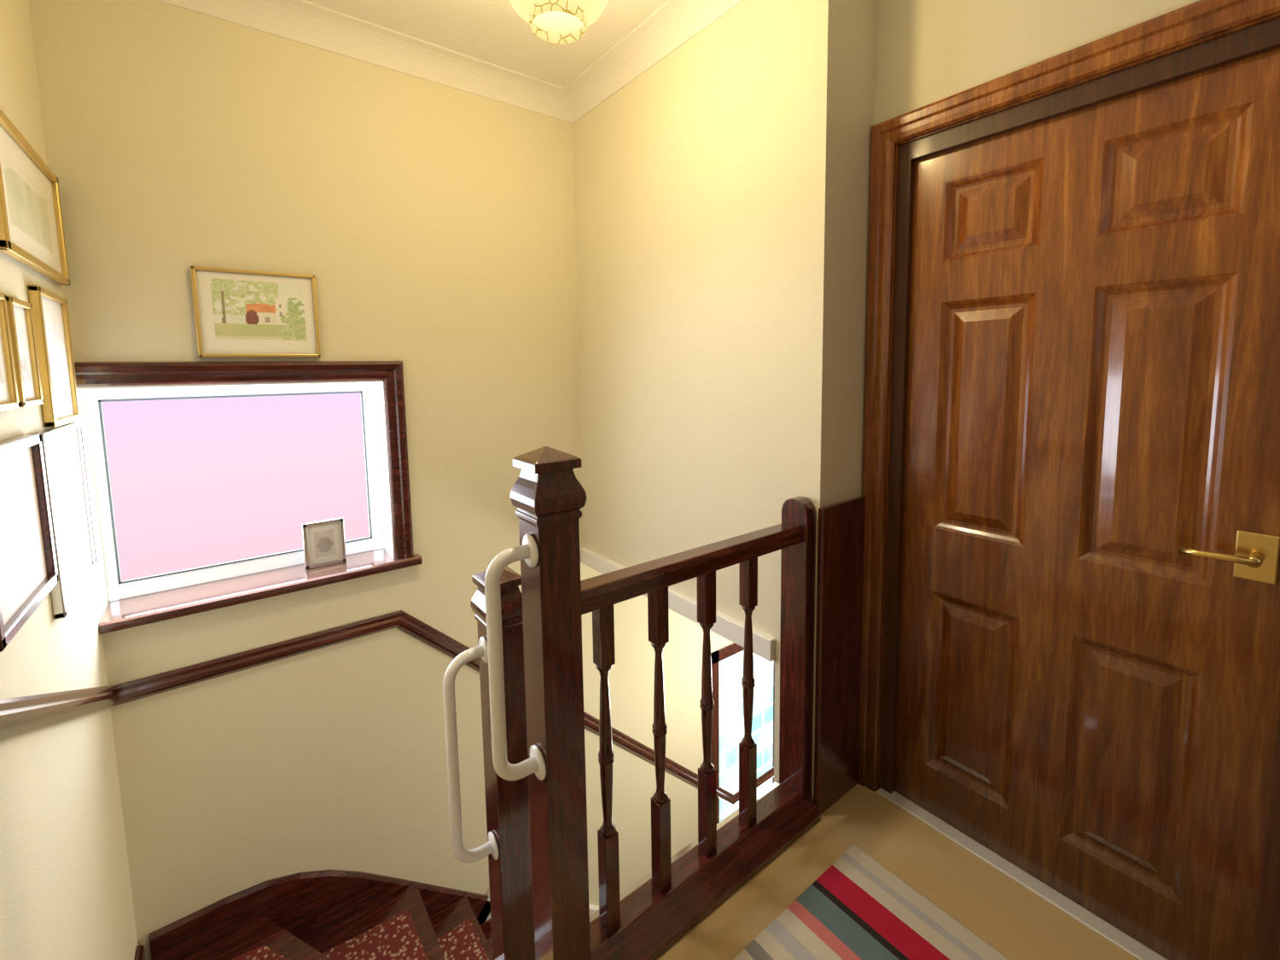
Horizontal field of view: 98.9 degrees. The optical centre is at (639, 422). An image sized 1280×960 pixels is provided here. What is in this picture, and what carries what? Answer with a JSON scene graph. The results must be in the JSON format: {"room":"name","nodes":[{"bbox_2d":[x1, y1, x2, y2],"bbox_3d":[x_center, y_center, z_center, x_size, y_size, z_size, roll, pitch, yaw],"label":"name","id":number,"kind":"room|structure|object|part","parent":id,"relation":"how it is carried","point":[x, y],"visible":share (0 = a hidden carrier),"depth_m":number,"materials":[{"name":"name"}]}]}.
{"room":"stair landing","nodes":[
{"label":"stair landing","id":0,"kind":"room"},
{"bbox_2d":[0,0,138,959],"bbox_3d":[-0.478,1.468,0.013,0.250,5.570,5.200,-5,7,-37],"label":"wall","id":1,"kind":"structure","parent":0,"point":[66,893],"depth_m":1.27,"materials":[{"name":"beige paint"}]},
{"bbox_2d":[0,291,19,410],"bbox_3d":[-1.230,-0.138,1.041,0.018,0.230,0.160,-5,7,-37],"label":"framed print","id":2,"kind":"object","parent":1,"relation":"attached to","point":[8,392],"visible":1,"depth_m":1.09,"materials":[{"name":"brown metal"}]},
{"bbox_2d":[5,295,43,407],"bbox_3d":[-1.345,-0.151,1.192,0.018,0.230,0.160,-5,7,-37],"label":"framed print","id":3,"kind":"object","parent":1,"relation":"attached to","point":[20,312],"visible":0.88,"depth_m":1.21,"materials":[{"name":"brown"}]},
{"bbox_2d":[0,432,58,651],"bbox_3d":[-1.211,0.207,1.061,0.024,0.340,0.400,-5,7,-37],"label":"framed print","id":4,"kind":"object","parent":1,"relation":"attached to","point":[28,567],"visible":1,"depth_m":1.10,"materials":[{"name":"brown wood"}]},
{"bbox_2d":[0,109,69,285],"bbox_3d":[-1.481,-0.524,1.331,0.022,0.300,0.575,-5,7,-37],"label":"framed print","id":5,"kind":"object","parent":1,"relation":"attached to","point":[32,229],"visible":1,"depth_m":1.32,"materials":[{"name":"brown"}]},
{"bbox_2d":[27,285,80,427],"bbox_3d":[-1.526,-0.166,1.431,0.020,0.340,0.300,-5,7,-37],"label":"framed print","id":6,"kind":"object","parent":1,"relation":"attached to","point":[61,406],"visible":1,"depth_m":1.42,"materials":[{"name":"brown"}]},
{"bbox_2d":[0,685,119,738],"bbox_3d":[-0.232,0.764,-0.167,0.026,0.564,4.713,-5,7,-37],"label":"trim","id":7,"kind":"structure","parent":1,"relation":"attached to","point":[18,715],"depth_m":1.13,"materials":[{"name":"brown wood"}]},
{"bbox_2d":[38,420,98,619],"bbox_3d":[-1.490,0.228,1.429,0.020,0.435,0.440,-5,7,-37],"label":"framed print","id":8,"kind":"object","parent":1,"relation":"attached to","point":[64,452],"visible":0.93,"depth_m":1.42,"materials":[{"name":"silver metal"}]},
{"bbox_2d":[28,0,733,959],"bbox_3d":[0.104,1.141,3.279,4.652,5.570,0.320,-5,7,-37],"label":"wall","id":9,"kind":"structure","parent":0,"point":[433,224],"depth_m":2.06,"materials":[{"name":"beige paint"}]},
{"bbox_2d":[74,360,422,634],"bbox_3d":[-1.348,0.192,2.006,0.944,0.821,0.282,-5,7,-37],"label":"window","id":10,"kind":"structure","parent":9,"relation":"in","point":[206,492],"depth_m":1.99,"materials":[{"name":"pink glass"}]},
{"bbox_2d":[302,517,346,569],"bbox_3d":[-1.234,0.467,2.137,0.140,0.177,0.050,-5,7,-37],"label":"photo frame","id":11,"kind":"object","parent":10,"relation":"on","point":[323,541],"visible":1,"depth_m":2.12,"materials":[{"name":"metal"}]},
{"bbox_2d":[307,522,341,564],"bbox_3d":[-1.223,0.469,2.122,0.108,0.145,0.001,-5,7,-37],"label":"photo","id":12,"kind":"object","parent":11,"relation":"attached to","point":[324,540],"depth_m":2.12},
{"bbox_2d":[190,265,320,357],"bbox_3d":[-1.298,-0.367,1.867,0.347,0.291,0.018,-5,7,-37],"label":"framed piece","id":13,"kind":"object","parent":9,"relation":"attached to","point":[239,313],"visible":1,"depth_m":1.86,"materials":[{"name":"brown"}]},
{"bbox_2d":[111,610,773,805],"bbox_3d":[-0.222,1.634,2.854,3.552,1.878,0.026,-5,7,-37],"label":"trim","id":14,"kind":"structure","parent":9,"relation":"attached to","point":[173,679],"depth_m":2.07,"materials":[{"name":"brown wood"}]},
{"bbox_2d":[710,642,774,824],"bbox_3d":[0.721,2.159,3.666,0.750,1.550,0.072,-5,7,-37],"label":"window","id":15,"kind":"structure","parent":9,"relation":"in","point":[727,662],"depth_m":3.63,"materials":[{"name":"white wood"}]},
{"bbox_2d":[304,0,668,87],"bbox_3d":[1.361,-1.425,1.106,4.902,0.120,5.100,-5,7,-37],"label":"ceiling","id":16,"kind":"structure","parent":0,"point":[491,32],"depth_m":1.97,"materials":[{"name":"white paint"}]},
{"bbox_2d":[157,0,744,122],"bbox_3d":[0.516,-1.221,0.227,1.972,0.090,4.700,-5,7,-37],"label":"coving","id":17,"kind":"structure","parent":16,"relation":"attached to","point":[675,22],"depth_m":2.03,"materials":[{"name":"white paint"}]},
{"bbox_2d":[508,0,607,43],"bbox_3d":[-0.207,-1.173,1.349,0.268,0.380,0.268,-5,7,-37],"label":"ceiling light","id":18,"kind":"object","parent":16,"relation":"attached to","point":[555,21],"depth_m":1.39,"materials":[{"name":"yellow glass"}]},
{"bbox_2d":[572,0,1199,800],"bbox_3d":[2.271,1.229,2.029,3.120,5.570,5.100,-5,7,-37],"label":"wall","id":19,"kind":"structure","parent":0,"point":[722,192],"depth_m":1.78,"materials":[{"name":"beige paint"}]},
{"bbox_2d":[580,547,774,661],"bbox_3d":[0.077,0.705,2.266,0.032,0.075,1.195,-5,7,-37],"label":"trim","id":20,"kind":"structure","parent":19,"relation":"attached to","point":[726,626],"depth_m":2.00,"materials":[{"name":"white paint"}]},
{"bbox_2d":[813,495,865,814],"bbox_3d":[0.637,0.729,1.727,0.251,0.975,0.019,-5,7,-37],"label":"wall panel","id":21,"kind":"object","parent":19,"relation":"attached to","point":[840,533],"visible":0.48,"depth_m":1.70,"materials":[{"name":"brown wood"}]},
{"bbox_2d":[857,0,1279,959],"bbox_3d":[1.068,0.187,1.394,0.166,2.105,0.996,-5,7,-37],"label":"door","id":22,"kind":"structure","parent":19,"relation":"in","point":[1070,662],"depth_m":1.32,"materials":[{"name":"brown wood"}]},
{"bbox_2d":[656,784,1138,959],"bbox_3d":[1.645,2.714,1.426,4.652,2.950,4.700,-5,7,-37],"label":"floor","id":23,"kind":"structure","parent":0,"point":[1015,921],"depth_m":1.45,"materials":[{"name":"brown carpet"}]},
{"bbox_2d":[134,869,599,959],"bbox_3d":[0.345,2.861,2.084,3.350,3.590,2.098,-5,7,-37],"label":"staircase","id":24,"kind":"structure","parent":23,"relation":"on","point":[328,914],"depth_m":2.07,"materials":[{"name":"brown wood"}]},
{"bbox_2d":[470,446,820,959],"bbox_3d":[0.043,1.094,1.598,0.918,2.181,0.503,-5,7,-37],"label":"banister","id":25,"kind":"object","parent":24,"relation":"on","point":[538,881],"visible":0.98,"depth_m":1.36,"materials":[{"name":"brown wood"}]},
{"bbox_2d":[442,636,499,862],"bbox_3d":[-0.449,0.882,1.435,0.112,0.628,0.068,-5,7,-37],"label":"grab rail","id":26,"kind":"object","parent":25,"relation":"attached to","point":[462,854],"visible":0.98,"depth_m":1.41,"materials":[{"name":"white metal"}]},
{"bbox_3d":[-0.365,1.289,1.547,0.117,1.815,0.117,-5,7,-37],"label":"newel post","id":27,"kind":"part","parent":25,"relation":"part of","materials":[{"name":"brown wood"}]},
{"bbox_2d":[484,533,546,780],"bbox_3d":[-0.255,0.488,1.093,0.098,0.523,0.068,-5,7,-37],"label":"grab rail","id":28,"kind":"object","parent":25,"relation":"attached to","point":[528,551],"visible":1,"depth_m":1.07,"materials":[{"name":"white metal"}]},
{"bbox_3d":[-0.182,0.664,1.179,0.117,1.236,0.117,-5,7,-37],"label":"newel post","id":29,"kind":"part","parent":25,"relation":"part of","materials":[{"name":"brown wood"}]},
{"bbox_3d":[0.157,0.355,1.412,0.772,0.050,0.068,-5,7,-37],"label":"handrail","id":30,"kind":"part","parent":25,"relation":"part of","materials":[{"name":"brown wood"}]},
{"bbox_3d":[0.184,1.211,1.505,0.805,0.072,0.170,-5,7,-37],"label":"rail","id":31,"kind":"part","parent":25,"relation":"part of","materials":[{"name":"brown wood"}]},
{"bbox_2d":[733,844,1009,959],"bbox_3d":[0.976,1.323,0.544,0.700,0.012,2.100,-5,7,-37],"label":"striped rug","id":32,"kind":"object","parent":23,"relation":"on","point":[858,909],"visible":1,"depth_m":1.35,"materials":[{"name":"multicoloured fabric"}]}
]}

